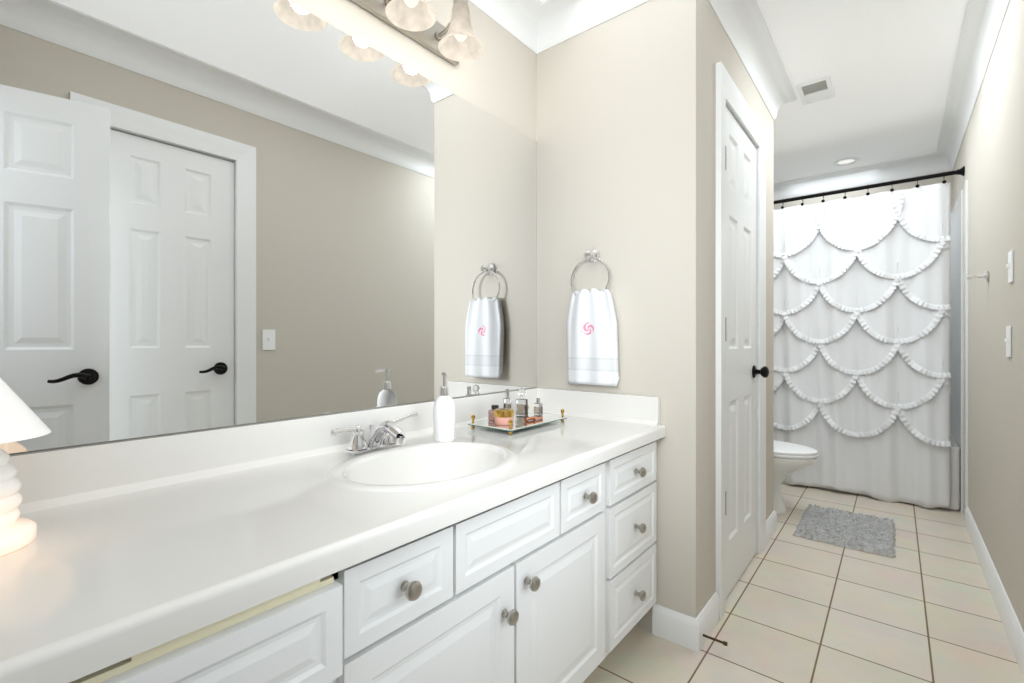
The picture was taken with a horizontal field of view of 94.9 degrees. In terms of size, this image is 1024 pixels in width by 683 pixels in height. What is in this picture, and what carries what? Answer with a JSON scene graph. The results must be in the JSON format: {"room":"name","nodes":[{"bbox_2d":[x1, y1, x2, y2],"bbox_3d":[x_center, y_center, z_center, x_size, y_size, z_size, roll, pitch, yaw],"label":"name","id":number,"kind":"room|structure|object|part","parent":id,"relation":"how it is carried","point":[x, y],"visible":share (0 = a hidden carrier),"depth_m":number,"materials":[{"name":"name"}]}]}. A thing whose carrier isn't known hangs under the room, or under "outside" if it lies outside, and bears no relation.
{"room":"bathroom","nodes":[
{"label":"bathroom","id":0,"kind":"room"},
{"bbox_2d":[0,0,536,454],"bbox_3d":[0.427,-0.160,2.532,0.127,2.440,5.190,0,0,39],"label":"wall mirror","id":1,"kind":"object","parent":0,"point":[217,213],"depth_m":1.14,"materials":[{"name":"clear glass"}]},
{"bbox_2d":[351,0,482,65],"bbox_3d":[-0.376,-1.026,1.297,0.200,0.168,0.800,0,0,39],"label":"sconce","id":2,"kind":"object","parent":1,"relation":"attached to","point":[454,41],"visible":1,"depth_m":1.48,"materials":[{"name":"white glass"}]},
{"bbox_3d":[-0.385,-1.060,1.304,0.134,0.099,0.654,0,0,39],"label":"arm","id":3,"kind":"part","parent":2,"relation":"part of"},
{"bbox_2d":[537,0,773,630],"bbox_3d":[0.793,-0.160,2.353,0.680,2.440,1.335,0,0,39],"label":"wall","id":4,"kind":"structure","parent":0,"point":[626,145],"depth_m":1.75,"materials":[{"name":"beige paint"}]},
{"bbox_2d":[469,0,548,53],"bbox_3d":[-0.455,-1.316,1.284,0.098,0.128,1.900,0,0,39],"label":"crown molding","id":5,"kind":"structure","parent":4,"relation":"attached to","point":[536,26],"depth_m":1.91,"materials":[{"name":"white"}]},
{"bbox_2d":[567,249,618,385],"bbox_3d":[0.316,-0.101,1.841,0.221,0.537,0.059,0,0,39],"label":"towel ring","id":6,"kind":"object","parent":4,"relation":"attached to","point":[592,343],"visible":0.98,"depth_m":1.82,"materials":[{"name":"white fabric"}]},
{"bbox_2d":[541,0,649,47],"bbox_3d":[0.379,-1.316,1.766,0.540,0.128,0.098,0,0,39],"label":"crown molding","id":7,"kind":"structure","parent":4,"relation":"attached to","point":[561,20],"depth_m":1.90,"materials":[{"name":"white"}]},
{"bbox_2d":[703,634,727,645],"bbox_3d":[0.694,1.020,1.608,0.079,0.012,0.013,0,0,39],"label":"door stop","id":8,"kind":"object","parent":4,"relation":"attached to","point":[725,643],"visible":1,"depth_m":1.60,"materials":[{"name":"brown metal"}]},
{"bbox_2d":[716,62,765,619],"bbox_3d":[1.002,-0.003,2.135,0.119,2.125,0.800,0,0,39],"label":"door frame","id":9,"kind":"structure","parent":4,"relation":"attached to","point":[729,96],"depth_m":1.77,"materials":[{"name":"white wood"}]},
{"bbox_2d":[726,107,768,597],"bbox_3d":[1.012,0.044,2.119,0.171,2.015,0.614,0,0,39],"label":"closet door","id":10,"kind":"structure","parent":4,"relation":"in","point":[742,371],"depth_m":2.10,"materials":[{"name":"white wood"}]},
{"bbox_2d":[708,0,795,119],"bbox_3d":[1.094,-1.316,2.107,0.098,0.128,1.531,0,0,39],"label":"crown molding","id":11,"kind":"structure","parent":4,"relation":"attached to","point":[743,22],"depth_m":2.13,"materials":[{"name":"white"}]},
{"bbox_2d":[766,510,776,545],"bbox_3d":[1.381,1.008,2.523,0.015,0.105,0.278,0,0,39],"label":"baseboard","id":12,"kind":"structure","parent":4,"relation":"attached to","point":[771,523],"depth_m":2.54,"materials":[{"name":"white wood"}]},
{"bbox_2d":[540,0,967,182],"bbox_3d":[1.067,-1.430,2.010,2.140,0.100,5.550,0,0,39],"label":"ceiling","id":13,"kind":"structure","parent":0,"point":[887,66],"depth_m":2.43,"materials":[{"name":"white paint"}]},
{"bbox_2d":[796,75,834,104],"bbox_3d":[1.670,-1.375,2.583,0.150,0.010,0.260,0,0,39],"label":"fan","id":14,"kind":"object","parent":13,"relation":"attached to","point":[815,90],"visible":1,"depth_m":2.58,"materials":[{"name":"white plastic"}]},
{"bbox_2d":[833,157,859,165],"bbox_3d":[2.558,-1.376,3.600,0.168,0.008,0.168,0,0,39],"label":"recessed light","id":15,"kind":"object","parent":13,"relation":"in","point":[846,161],"visible":1,"depth_m":3.60,"materials":[{"name":"white"}]},
{"bbox_2d":[583,484,1023,682],"bbox_3d":[1.067,1.110,2.010,2.140,0.100,5.550,0,0,39],"label":"floor","id":16,"kind":"structure","parent":0,"point":[920,607],"depth_m":1.79,"materials":[{"name":"tile"}]},
{"bbox_2d":[0,419,665,682],"bbox_3d":[-0.204,0.700,1.183,0.608,0.720,1.732,0,0,39],"label":"bathroom vanity","id":17,"kind":"object","parent":16,"relation":"on","point":[303,550],"depth_m":0.83,"materials":[{"name":"white"}]},
{"bbox_2d":[0,378,50,556],"bbox_3d":[-0.772,0.175,0.671,0.164,0.248,0.164,0,0,39],"label":"table lamp","id":18,"kind":"object","parent":17,"relation":"on","point":[20,420],"visible":1,"depth_m":0.68,"materials":[{"name":"white ceramic"}]},
{"bbox_3d":[-0.772,0.095,0.671,0.164,0.088,0.164,0,0,39],"label":"lamp shade","id":19,"kind":"part","parent":18,"relation":"part of","materials":[{"name":"white fabric"}]},
{"bbox_2d":[330,412,417,454],"bbox_3d":[-0.345,0.255,1.276,0.156,0.089,0.281,0,0,39],"label":"faucet","id":20,"kind":"object","parent":17,"relation":"on","point":[387,434],"visible":1,"depth_m":1.26,"materials":[{"name":"silver metal"}]},
{"bbox_2d":[433,372,454,441],"bbox_3d":[-0.204,0.196,1.428,0.071,0.207,0.066,0,0,39],"label":"soap dispenser","id":21,"kind":"object","parent":17,"relation":"on","point":[444,418],"visible":0.98,"depth_m":1.40,"materials":[{"name":"white plastic"}]},
{"bbox_2d":[468,388,566,434],"bbox_3d":[0.027,0.237,1.684,0.191,0.124,0.331,0,0,39],"label":"tray","id":22,"kind":"object","parent":17,"relation":"on","point":[505,418],"visible":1,"depth_m":1.66,"materials":[{"name":"clear glass"}]},
{"bbox_2d":[494,408,513,425],"bbox_3d":[-0.028,0.254,1.593,0.067,0.050,0.067,0,0,39],"label":"jar","id":23,"kind":"object","parent":22,"relation":"on","point":[502,416],"depth_m":1.57,"materials":[{"name":"pink"}]},
{"bbox_2d":[774,440,818,513],"bbox_3d":[1.503,0.672,3.081,0.855,0.774,0.490,0,0,39],"label":"toilet","id":24,"kind":"object","parent":16,"relation":"on","point":[790,458],"visible":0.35,"depth_m":2.83,"materials":[{"name":"white ceramic"}]},
{"bbox_3d":[1.616,0.670,2.988,0.562,0.044,0.378,0,0,39],"label":"seat","id":25,"kind":"part","parent":24,"relation":"part of","materials":[{"name":"white plastic"}]},
{"bbox_2d":[793,504,895,557],"bbox_3d":[1.883,1.044,2.654,0.444,0.029,0.593,0,0,39],"label":"bath mat","id":26,"kind":"object","parent":16,"relation":"on","point":[873,534],"visible":1,"depth_m":2.59,"materials":[{"name":"grey fabric"}]},
{"bbox_2d":[811,433,959,509],"bbox_3d":[2.414,0.860,3.661,1.512,0.399,0.681,0,0,39],"label":"bathtub","id":27,"kind":"object","parent":16,"relation":"on","point":[955,475],"visible":0.17,"depth_m":2.94,"materials":[{"name":"white ceramic"}]},
{"bbox_2d":[774,171,952,212],"bbox_3d":[2.670,-0.160,3.974,1.540,2.440,0.120,0,0,39],"label":"wall","id":28,"kind":"structure","parent":0,"point":[895,187],"depth_m":3.73,"materials":[{"name":"beige paint"}]},
{"bbox_2d":[774,153,936,199],"bbox_3d":[2.608,-1.316,3.883,1.320,0.128,0.098,0,0,39],"label":"crown molding","id":29,"kind":"structure","parent":28,"relation":"attached to","point":[920,165],"depth_m":3.77,"materials":[{"name":"white"}]},
{"bbox_2d":[774,166,964,507],"bbox_3d":[2.161,-0.005,3.350,1.538,2.130,0.081,0,0,39],"label":"shower curtain","id":30,"kind":"object","parent":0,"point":[862,376],"visible":0.65,"depth_m":3.16,"materials":[{"name":"white fabric"}]},
{"bbox_3d":[2.153,-0.167,3.363,1.427,1.577,0.058,0,0,39],"label":"panel","id":31,"kind":"part","parent":30,"relation":"part of","materials":[{"name":"white fabric"}]},
{"bbox_3d":[2.141,-0.150,3.356,1.459,1.610,0.064,0,0,39],"label":"frame","id":32,"kind":"part","parent":30,"relation":"part of","materials":[{"name":"white fabric"}]},
{"bbox_2d":[953,0,1023,631],"bbox_3d":[1.711,-0.160,1.485,0.120,2.440,5.190,0,0,39],"label":"wall","id":33,"kind":"structure","parent":0,"point":[990,157],"depth_m":1.92,"materials":[{"name":"beige paint"}]},
{"bbox_2d":[950,184,967,515],"bbox_3d":[2.999,0.060,3.170,0.012,2.000,0.670,0,0,39],"label":"wall","id":34,"kind":"structure","parent":33,"relation":"attached to","point":[959,316],"depth_m":2.93,"materials":[{"name":"white"}]},
{"bbox_2d":[933,0,1009,172],"bbox_3d":[1.626,-1.316,1.554,0.098,0.128,4.950,0,0,39],"label":"crown molding","id":35,"kind":"structure","parent":33,"relation":"attached to","point":[983,20],"depth_m":2.32,"materials":[{"name":"white"}]},
{"bbox_2d":[966,270,988,281],"bbox_3d":[2.129,-0.297,2.151,0.072,0.052,0.052,0,0,39],"label":"robe hook","id":36,"kind":"object","parent":33,"relation":"attached to","point":[985,275],"visible":1,"depth_m":2.14,"materials":[{"name":"silver metal"}]},
{"bbox_2d":[965,506,1023,678],"bbox_3d":[1.793,1.008,1.692,0.015,0.105,2.663,0,0,39],"label":"baseboard","id":37,"kind":"structure","parent":33,"relation":"attached to","point":[1013,629],"depth_m":1.84,"materials":[{"name":"white wood"}]},
{"bbox_2d":[1004,326,1010,356],"bbox_3d":[1.826,0.000,1.733,0.013,0.114,0.070,0,0,39],"label":"light switch","id":38,"kind":"object","parent":33,"relation":"attached to","point":[1007,340],"visible":1,"depth_m":1.72,"materials":[{"name":"white plastic"}]},
{"bbox_2d":[1006,250,1013,282],"bbox_3d":[1.801,-0.270,1.702,0.013,0.114,0.070,0,0,39],"label":"light switch","id":39,"kind":"object","parent":33,"relation":"attached to","point":[1010,265],"visible":0.96,"depth_m":1.69,"materials":[{"name":"white plastic"}]}
]}

